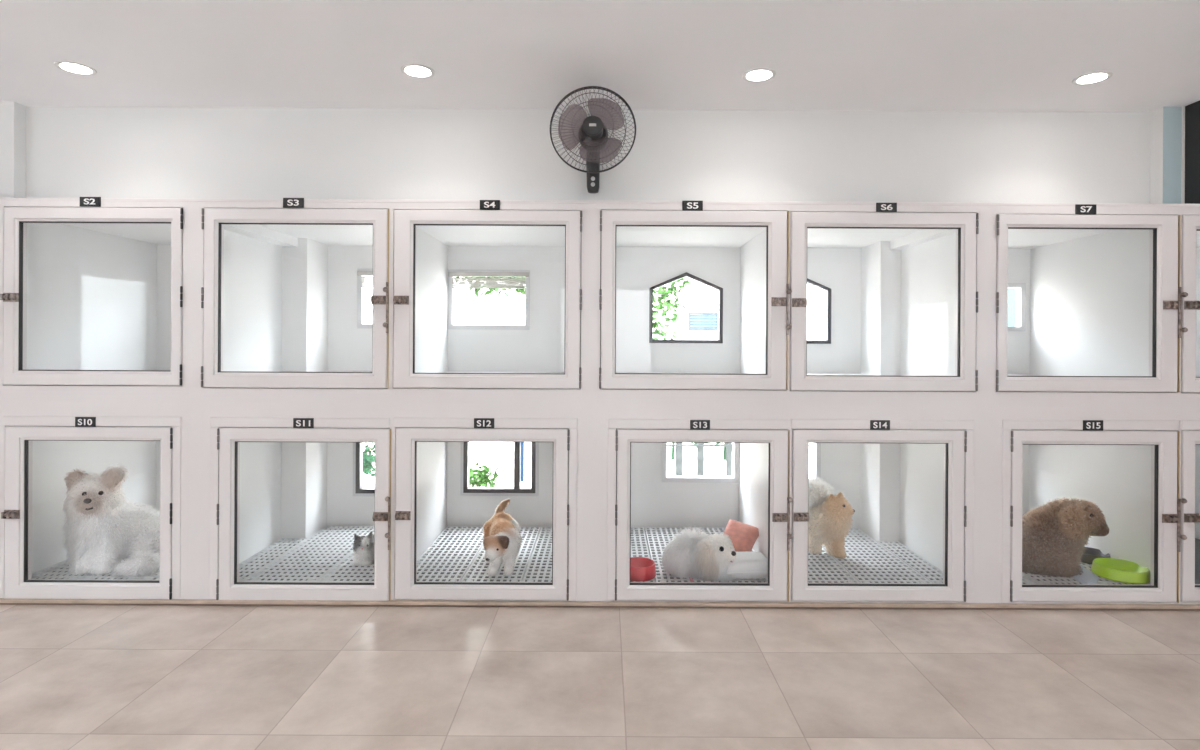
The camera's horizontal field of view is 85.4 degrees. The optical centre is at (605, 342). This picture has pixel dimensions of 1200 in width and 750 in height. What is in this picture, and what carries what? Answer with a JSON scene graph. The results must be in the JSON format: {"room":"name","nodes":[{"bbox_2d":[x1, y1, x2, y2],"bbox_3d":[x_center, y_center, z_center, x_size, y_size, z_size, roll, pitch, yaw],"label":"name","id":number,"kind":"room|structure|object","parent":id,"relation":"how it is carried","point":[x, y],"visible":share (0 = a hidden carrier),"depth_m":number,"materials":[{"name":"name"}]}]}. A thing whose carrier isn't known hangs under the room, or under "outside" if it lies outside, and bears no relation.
{"room":"pet boarding kennel","nodes":[
{"label":"pet boarding kennel","id":0,"kind":"room"},
{"bbox_2d":[0,102,25,197],"bbox_3d":[-3.837,-0.994,3.475,1.517,0.530,0.190,0,0,0],"label":"wall pier","id":1,"kind":"object","parent":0,"point":[12,114],"visible":0.4,"depth_m":3.38,"materials":[{"name":"white paint"}]},
{"bbox_2d":[26,106,1149,202],"bbox_3d":[-0.020,-0.975,3.510,6.250,0.530,0.120,0,0,0],"label":"wall","id":2,"kind":"structure","parent":0,"point":[72,152],"depth_m":3.45,"materials":[{"name":"white paint"}]},
{"bbox_2d":[550,86,635,192],"bbox_3d":[-0.061,-0.993,3.207,0.404,0.411,0.478,0,0,0],"label":"wall fan","id":3,"kind":"object","parent":2,"relation":"attached to","point":[593,135],"visible":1,"depth_m":3.03,"materials":[{"name":"black plastic"}]},
{"bbox_2d":[1181,106,1184,203],"bbox_3d":[2.989,-0.960,3.466,0.010,0.530,0.208,0,0,0],"label":"trim","id":4,"kind":"structure","parent":2,"relation":"attached to","point":[1183,107],"depth_m":3.36,"materials":[{"name":"white paint"}]},
{"bbox_2d":[363,442,812,487],"bbox_3d":[-0.007,1.380,17.225,28.000,0.080,25.550,0,0,0],"label":"ground","id":5,"kind":"structure","parent":0,"point":[494,455],"depth_m":7.38,"materials":[{"name":"white"}]},
{"bbox_2d":[363,443,374,481],"bbox_3d":[-2.326,1.123,6.213,0.541,0.413,0.425,0,0,0],"label":"plant","id":6,"kind":"object","parent":5,"relation":"on","point":[368,468],"visible":0.33,"depth_m":6.17,"materials":[{"name":"green plant"}]},
{"bbox_2d":[469,458,500,486],"bbox_3d":[-1.135,1.189,5.802,0.405,0.345,0.365,0,0,0],"label":"plant","id":7,"kind":"object","parent":5,"relation":"on","point":[479,478],"visible":0.83,"depth_m":5.79,"materials":[{"name":"green plant"}]},
{"bbox_2d":[455,277,524,303],"bbox_3d":[-1.209,0.102,7.508,1.374,2.467,0.770,0,0,-16],"label":"tree","id":8,"kind":"object","parent":5,"relation":"on","point":[476,290],"visible":0.09,"depth_m":7.47,"materials":[{"name":"green plant"}]},
{"bbox_2d":[520,442,523,481],"bbox_3d":[-0.841,0.856,6.300,0.110,0.960,0.110,0,0,0],"label":"post","id":9,"kind":"object","parent":5,"relation":"on","point":[522,443],"visible":0.05,"depth_m":6.27,"materials":[{"name":"blue paint"}]},
{"bbox_2d":[653,277,691,339],"bbox_3d":[0.746,0.089,8.858,0.711,2.511,0.822,0,0,39],"label":"tree","id":10,"kind":"object","parent":5,"relation":"on","point":[664,294],"visible":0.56,"depth_m":8.78,"materials":[{"name":"green plant"}]},
{"bbox_2d":[667,443,732,459],"bbox_3d":[1.079,1.000,7.521,2.466,0.693,0.759,0,0,0],"label":"hedge","id":11,"kind":"object","parent":5,"relation":"on","point":[673,447],"visible":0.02,"depth_m":7.49,"materials":[{"name":"green plant"}]},
{"bbox_2d":[667,443,812,475],"bbox_3d":[1.270,1.026,6.590,1.916,0.640,0.060,0,0,0],"label":"fence","id":12,"kind":"object","parent":5,"relation":"on","point":[679,446],"visible":0.21,"depth_m":6.58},
{"bbox_2d":[1008,288,1015,326],"bbox_3d":[5.272,0.256,9.040,1.077,2.220,0.080,0,0,0],"label":"window","id":13,"kind":"structure","parent":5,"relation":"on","point":[1011,291],"depth_m":9.00,"materials":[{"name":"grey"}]},
{"bbox_2d":[365,276,824,339],"bbox_3d":[0.002,-0.470,10.650,28.000,3.620,0.300,0,0,0],"label":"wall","id":14,"kind":"structure","parent":0,"point":[696,296],"depth_m":10.50,"materials":[{"name":"white paint"}]},
{"bbox_2d":[688,312,717,330],"bbox_3d":[1.575,-0.347,10.480,0.499,0.309,0.040,0,0,0],"label":"window","id":15,"kind":"structure","parent":14,"relation":"in","point":[697,321],"depth_m":10.47,"materials":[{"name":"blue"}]},
{"bbox_2d":[0,605,1199,749],"bbox_3d":[-0.007,1.380,-0.050,9.400,0.120,6.900,0,0,0],"label":"floor","id":16,"kind":"structure","parent":0,"point":[73,677],"depth_m":2.56,"materials":[{"name":"tile"}]},
{"bbox_2d":[0,598,1199,610],"bbox_3d":[-0.006,1.301,3.290,9.200,0.014,0.120,0,0,0],"label":"trim","id":17,"kind":"structure","parent":16,"relation":"on","point":[2,600],"depth_m":3.23,"materials":[{"name":"brown stone"}]},
{"bbox_2d":[0,401,191,599],"bbox_3d":[-2.562,0.793,3.830,0.967,0.995,1.219,0,0,0],"label":"kennel","id":18,"kind":"object","parent":17,"relation":"on","point":[41,442],"visible":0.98,"depth_m":3.26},
{"bbox_2d":[32,559,118,578],"bbox_3d":[-2.876,1.233,3.836,0.297,0.038,1.006,0,0,0],"label":"floor panel","id":19,"kind":"object","parent":18,"relation":"on","point":[56,567],"visible":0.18,"depth_m":3.44,"materials":[{"name":"white plastic"}]},
{"bbox_2d":[0,197,192,401],"bbox_3d":[-2.557,-0.218,3.830,0.967,1.026,1.219,0,0,0],"label":"kennel","id":20,"kind":"object","parent":18,"relation":"on","point":[96,294],"visible":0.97,"depth_m":3.46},
{"bbox_2d":[79,564,159,578],"bbox_3d":[-2.573,1.235,3.836,0.297,0.038,1.006,0,0,0],"label":"floor panel","id":21,"kind":"object","parent":18,"relation":"on","point":[88,576],"visible":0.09,"depth_m":3.38,"materials":[{"name":"white plastic"}]},
{"bbox_2d":[61,464,159,576],"bbox_3d":[-2.653,0.943,3.602,0.531,0.544,0.517,0,0,0],"label":"dog","id":22,"kind":"object","parent":21,"relation":"on","point":[102,527],"visible":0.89,"depth_m":3.46},
{"bbox_2d":[138,568,159,579],"bbox_3d":[-2.270,1.236,3.836,0.297,0.038,1.006,0,0,0],"label":"floor panel","id":23,"kind":"object","parent":18,"relation":"on","point":[156,574],"visible":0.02,"depth_m":3.39,"materials":[{"name":"white plastic"}]},
{"bbox_2d":[191,402,390,600],"bbox_3d":[-1.574,0.798,3.824,1.010,0.995,1.233,0,0,0],"label":"kennel","id":24,"kind":"object","parent":17,"relation":"on","point":[262,474],"visible":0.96,"depth_m":3.26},
{"bbox_2d":[239,538,306,580],"bbox_3d":[-1.946,1.238,3.698,0.159,0.038,0.730,0,0,0],"label":"floor panel","id":25,"kind":"object","parent":24,"relation":"on","point":[283,542],"visible":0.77,"depth_m":3.73,"materials":[{"name":"white plastic"}]},
{"bbox_2d":[192,198,390,402],"bbox_3d":[-1.576,-0.213,3.824,0.996,1.026,1.233,0,0,0],"label":"kennel","id":26,"kind":"object","parent":24,"relation":"on","point":[278,288],"visible":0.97,"depth_m":3.53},
{"bbox_2d":[357,271,372,286],"bbox_3d":[-1.384,-0.428,4.359,0.564,0.108,0.018,0,0,0],"label":"window blind","id":27,"kind":"object","parent":26,"relation":"hanging from","point":[361,280],"depth_m":4.36,"materials":[{"name":"grey fabric"}]},
{"bbox_2d":[244,526,373,580],"bbox_3d":[-1.676,1.239,3.836,0.369,0.038,1.006,0,0,0],"label":"floor panel","id":28,"kind":"object","parent":24,"relation":"on","point":[331,530],"visible":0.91,"depth_m":3.73,"materials":[{"name":"white plastic"}]},
{"bbox_2d":[317,551,373,581],"bbox_3d":[-1.301,1.241,3.836,0.369,0.038,1.006,0,0,0],"label":"floor panel","id":29,"kind":"object","parent":24,"relation":"on","point":[326,577],"visible":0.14,"depth_m":3.46,"materials":[{"name":"white plastic"}]},
{"bbox_2d":[352,531,373,565],"bbox_3d":[-1.302,1.132,3.683,0.150,0.179,0.286,0,0,11],"label":"cat","id":30,"kind":"object","parent":29,"relation":"on","point":[363,555],"visible":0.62,"depth_m":3.56},
{"bbox_2d":[390,403,589,600],"bbox_3d":[-0.582,0.803,3.830,1.000,0.995,1.219,0,0,0],"label":"kennel","id":31,"kind":"object","parent":17,"relation":"on","point":[431,492],"visible":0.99,"depth_m":3.26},
{"bbox_2d":[417,526,483,580],"bbox_3d":[-0.907,1.243,3.836,0.309,0.038,1.006,0,0,0],"label":"floor panel","id":32,"kind":"object","parent":31,"relation":"on","point":[450,530],"visible":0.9,"depth_m":3.78,"materials":[{"name":"white plastic"}]},
{"bbox_2d":[390,200,590,403],"bbox_3d":[-0.577,-0.205,3.830,1.000,1.020,1.219,0,0,0],"label":"kennel","id":33,"kind":"object","parent":31,"relation":"on","point":[545,359],"visible":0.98,"depth_m":3.69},
{"bbox_2d":[448,272,528,288],"bbox_3d":[-0.786,-0.421,4.359,0.538,0.108,0.018,0,0,0],"label":"window blind","id":34,"kind":"object","parent":33,"relation":"hanging from","point":[452,281],"depth_m":4.36,"materials":[{"name":"grey fabric"}]},
{"bbox_2d":[0,198,1199,206],"bbox_3d":[0.004,-0.706,3.363,9.200,0.015,0.214,0,0,0],"label":"board","id":35,"kind":"object","parent":33,"relation":"on","point":[1,199],"visible":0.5,"depth_m":3.26,"materials":[{"name":"white wood"}]},
{"bbox_2d":[461,527,540,581],"bbox_3d":[-0.591,1.245,3.836,0.309,0.038,1.006,0,0,0],"label":"floor panel","id":36,"kind":"object","parent":31,"relation":"on","point":[535,530],"visible":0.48,"depth_m":3.61,"materials":[{"name":"white plastic"}]},
{"bbox_2d":[483,498,522,576],"bbox_3d":[-0.582,1.082,3.631,0.201,0.287,0.578,0,0,-10],"label":"dog","id":37,"kind":"object","parent":36,"relation":"on","point":[502,541],"visible":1,"depth_m":3.45},
{"bbox_2d":[522,527,551,581],"bbox_3d":[-0.276,1.246,3.836,0.309,0.038,1.006,0,0,0],"label":"floor panel","id":38,"kind":"object","parent":31,"relation":"on","point":[544,531],"visible":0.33,"depth_m":3.69,"materials":[{"name":"white plastic"}]},
{"bbox_2d":[589,404,792,601],"bbox_3d":[0.422,0.807,3.824,1.008,0.994,1.233,0,0,0],"label":"kennel","id":39,"kind":"object","parent":17,"relation":"on","point":[630,485],"visible":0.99,"depth_m":3.26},
{"bbox_2d":[631,527,654,581],"bbox_3d":[0.099,1.248,3.836,0.308,0.038,1.006,0,0,0],"label":"floor panel","id":40,"kind":"object","parent":39,"relation":"on","point":[638,530],"visible":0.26,"depth_m":3.98,"materials":[{"name":"white plastic"}]},
{"bbox_2d":[630,557,655,581],"bbox_3d":[0.172,1.193,3.432,0.184,0.072,0.184,0,0,0],"label":"pet bowl","id":41,"kind":"object","parent":40,"relation":"on","point":[641,568],"visible":0.7,"depth_m":3.37,"materials":[{"name":"red plastic"}]},
{"bbox_2d":[645,527,715,581],"bbox_3d":[0.413,1.250,3.836,0.308,0.038,1.006,0,0,0],"label":"floor panel","id":42,"kind":"object","parent":39,"relation":"on","point":[650,530],"visible":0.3,"depth_m":3.98,"materials":[{"name":"white plastic"}]},
{"bbox_2d":[660,525,736,581],"bbox_3d":[0.508,1.131,3.504,0.341,0.199,0.286,0,0,0],"label":"dog","id":43,"kind":"object","parent":42,"relation":"on","point":[695,554],"visible":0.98,"depth_m":3.40},
{"bbox_2d":[590,201,791,404],"bbox_3d":[0.422,-0.201,3.824,0.997,1.022,1.233,0,0,0],"label":"kennel","id":44,"kind":"object","parent":39,"relation":"on","point":[741,252],"visible":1,"depth_m":3.31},
{"bbox_2d":[692,527,766,581],"bbox_3d":[0.727,1.251,3.836,0.308,0.038,1.006,0,0,0],"label":"floor panel","id":45,"kind":"object","parent":39,"relation":"on","point":[712,530],"visible":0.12,"depth_m":4.23,"materials":[{"name":"white plastic"}]},
{"bbox_2d":[723,519,758,551],"bbox_3d":[0.770,1.145,3.790,0.203,0.174,0.266,0,0,33],"label":"cushion","id":46,"kind":"object","parent":45,"relation":"on","point":[743,536],"visible":0.54,"depth_m":3.77,"materials":[{"name":"pink fabric"}]},
{"bbox_2d":[727,551,766,578],"bbox_3d":[0.749,1.182,3.462,0.266,0.100,0.250,0,0,-3],"label":"cushion","id":47,"kind":"object","parent":45,"relation":"on","point":[747,565],"visible":0.64,"depth_m":3.36,"materials":[{"name":"white fabric"}]},
{"bbox_2d":[789,405,985,602],"bbox_3d":[1.407,0.811,3.830,0.987,0.992,1.219,0,0,0],"label":"kennel","id":48,"kind":"object","parent":17,"relation":"on","point":[912,476],"visible":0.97,"depth_m":3.26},
{"bbox_2d":[808,547,859,582],"bbox_3d":[1.123,1.253,3.836,0.370,0.038,1.006,0,0,0],"label":"floor panel","id":49,"kind":"object","parent":48,"relation":"on","point":[850,579],"visible":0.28,"depth_m":3.53,"materials":[{"name":"white plastic"}]},
{"bbox_2d":[808,476,854,558],"bbox_3d":[1.274,1.035,3.811,0.337,0.400,0.173,0,0,44],"label":"dog","id":50,"kind":"object","parent":49,"relation":"on","point":[830,515],"visible":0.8,"depth_m":3.75},
{"bbox_2d":[822,528,931,582],"bbox_3d":[1.499,1.255,3.836,0.370,0.038,1.006,0,0,0],"label":"floor panel","id":51,"kind":"object","parent":48,"relation":"on","point":[853,532],"visible":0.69,"depth_m":3.65,"materials":[{"name":"white plastic"}]},
{"bbox_2d":[789,203,986,405],"bbox_3d":[1.409,-0.194,3.830,0.994,1.017,1.219,0,0,0],"label":"kennel","id":52,"kind":"object","parent":48,"relation":"on","point":[904,286],"visible":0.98,"depth_m":3.53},
{"bbox_2d":[876,541,942,582],"bbox_3d":[1.757,1.256,3.698,0.134,0.038,0.730,0,0,0],"label":"floor panel","id":53,"kind":"object","parent":48,"relation":"on","point":[893,545],"visible":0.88,"depth_m":3.70,"materials":[{"name":"white plastic"}]},
{"bbox_2d":[985,406,1186,603],"bbox_3d":[2.388,0.815,3.824,0.973,0.990,1.233,0,0,0],"label":"kennel","id":54,"kind":"object","parent":17,"relation":"on","point":[1125,461],"visible":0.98,"depth_m":3.26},
{"bbox_2d":[1022,573,1040,583],"bbox_3d":[2.099,1.258,3.836,0.289,0.038,1.006,0,0,0],"label":"floor panel","id":55,"kind":"object","parent":54,"relation":"on","point":[1028,580],"visible":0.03,"depth_m":3.40,"materials":[{"name":"white plastic"}]},
{"bbox_2d":[1022,572,1097,583],"bbox_3d":[2.395,1.260,3.836,0.289,0.038,1.006,0,0,0],"label":"floor panel","id":56,"kind":"object","parent":54,"relation":"on","point":[1034,577],"visible":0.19,"depth_m":3.41,"materials":[{"name":"white plastic"}]},
{"bbox_2d":[1022,497,1108,577],"bbox_3d":[2.438,1.053,3.567,0.522,0.375,0.312,0,0,28],"label":"dog","id":57,"kind":"object","parent":56,"relation":"on","point":[1055,534],"visible":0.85,"depth_m":3.46},
{"bbox_2d":[986,204,1187,406],"bbox_3d":[2.393,-0.186,3.824,0.973,1.013,1.233,0,0,0],"label":"kennel","id":58,"kind":"object","parent":54,"relation":"on","point":[1099,294],"visible":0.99,"depth_m":3.44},
{"bbox_2d":[1080,562,1149,583],"bbox_3d":[2.690,1.261,3.836,0.289,0.038,1.006,0,0,0],"label":"floor panel","id":59,"kind":"object","parent":54,"relation":"on","point":[1086,565],"visible":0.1,"depth_m":3.40,"materials":[{"name":"white plastic"}]},
{"bbox_2d":[1073,565,1098,583],"bbox_3d":[2.555,1.231,3.498,0.132,0.019,0.414,0,0,21],"label":"pad","id":60,"kind":"object","parent":59,"relation":"on","point":[1087,577],"visible":0.59,"depth_m":3.40,"materials":[{"name":"white fabric"}]},
{"bbox_2d":[1079,547,1110,563],"bbox_3d":[2.770,1.217,3.720,0.196,0.050,0.196,0,0,0],"label":"pet bowl","id":61,"kind":"object","parent":59,"relation":"on","point":[1090,554],"visible":0.55,"depth_m":3.69,"materials":[{"name":"grey metal"}]},
{"bbox_2d":[1091,558,1149,583],"bbox_3d":[2.741,1.212,3.462,0.256,0.060,0.256,0,0,0],"label":"pet bowl","id":62,"kind":"object","parent":59,"relation":"on","point":[1118,570],"visible":0.97,"depth_m":3.44,"materials":[{"name":"green plastic"}]},
{"bbox_2d":[1179,407,1199,603],"bbox_3d":[3.393,0.819,3.830,1.045,0.988,1.219,0,0,0],"label":"kennel","id":63,"kind":"object","parent":17,"relation":"on","point":[1189,556],"visible":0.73,"depth_m":3.25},
{"bbox_2d":[1180,207,1199,406],"bbox_3d":[3.397,-0.178,3.830,1.048,1.006,1.219,0,0,0],"label":"kennel","id":64,"kind":"object","parent":63,"relation":"on","point":[1190,216],"visible":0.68,"depth_m":3.25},
{"bbox_2d":[0,0,1199,111],"bbox_3d":[0.006,-1.300,0.050,9.400,0.120,7.100,0,0,0],"label":"ceiling","id":65,"kind":"structure","parent":0,"point":[833,55],"depth_m":2.77,"materials":[{"name":"paint"}]},
{"bbox_2d":[54,61,96,75],"bbox_3d":[-2.413,-1.249,2.959,0.152,0.006,0.152,0,0,0],"label":"recessed light","id":66,"kind":"object","parent":65,"relation":"in","point":[68,66],"visible":1,"depth_m":2.95,"materials":[{"name":"white plastic"}]},
{"bbox_2d":[401,64,434,77],"bbox_3d":[-0.860,-1.241,2.974,0.152,0.006,0.152,0,0,0],"label":"recessed light","id":67,"kind":"object","parent":65,"relation":"in","point":[422,71],"visible":1,"depth_m":2.97,"materials":[{"name":"white plastic"}]},
{"bbox_2d":[742,68,775,81],"bbox_3d":[0.706,-1.234,2.999,0.152,0.006,0.152,0,0,0],"label":"recessed light","id":68,"kind":"object","parent":65,"relation":"in","point":[750,76],"visible":1,"depth_m":2.99,"materials":[{"name":"white plastic"}]},
{"bbox_2d":[1072,71,1112,84],"bbox_3d":[2.253,-1.226,3.014,0.152,0.006,0.152,0,0,0],"label":"recessed light","id":69,"kind":"object","parent":65,"relation":"in","point":[1094,77],"visible":1,"depth_m":3.01,"materials":[{"name":"white plastic"}]},
{"bbox_2d":[1150,107,1181,203],"bbox_3d":[2.936,-0.960,3.470,0.096,0.530,0.200,0,0,0],"label":"wall pier","id":70,"kind":"object","parent":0,"point":[1165,122],"visible":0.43,"depth_m":3.37,"materials":[{"name":"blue paint"}]},
{"bbox_2d":[1185,100,1199,203],"bbox_3d":[3.799,-0.956,3.381,1.611,0.529,0.238,0,0,0],"label":"board","id":71,"kind":"object","parent":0,"point":[1192,111],"visible":0.33,"depth_m":3.32,"materials":[{"name":"black"}]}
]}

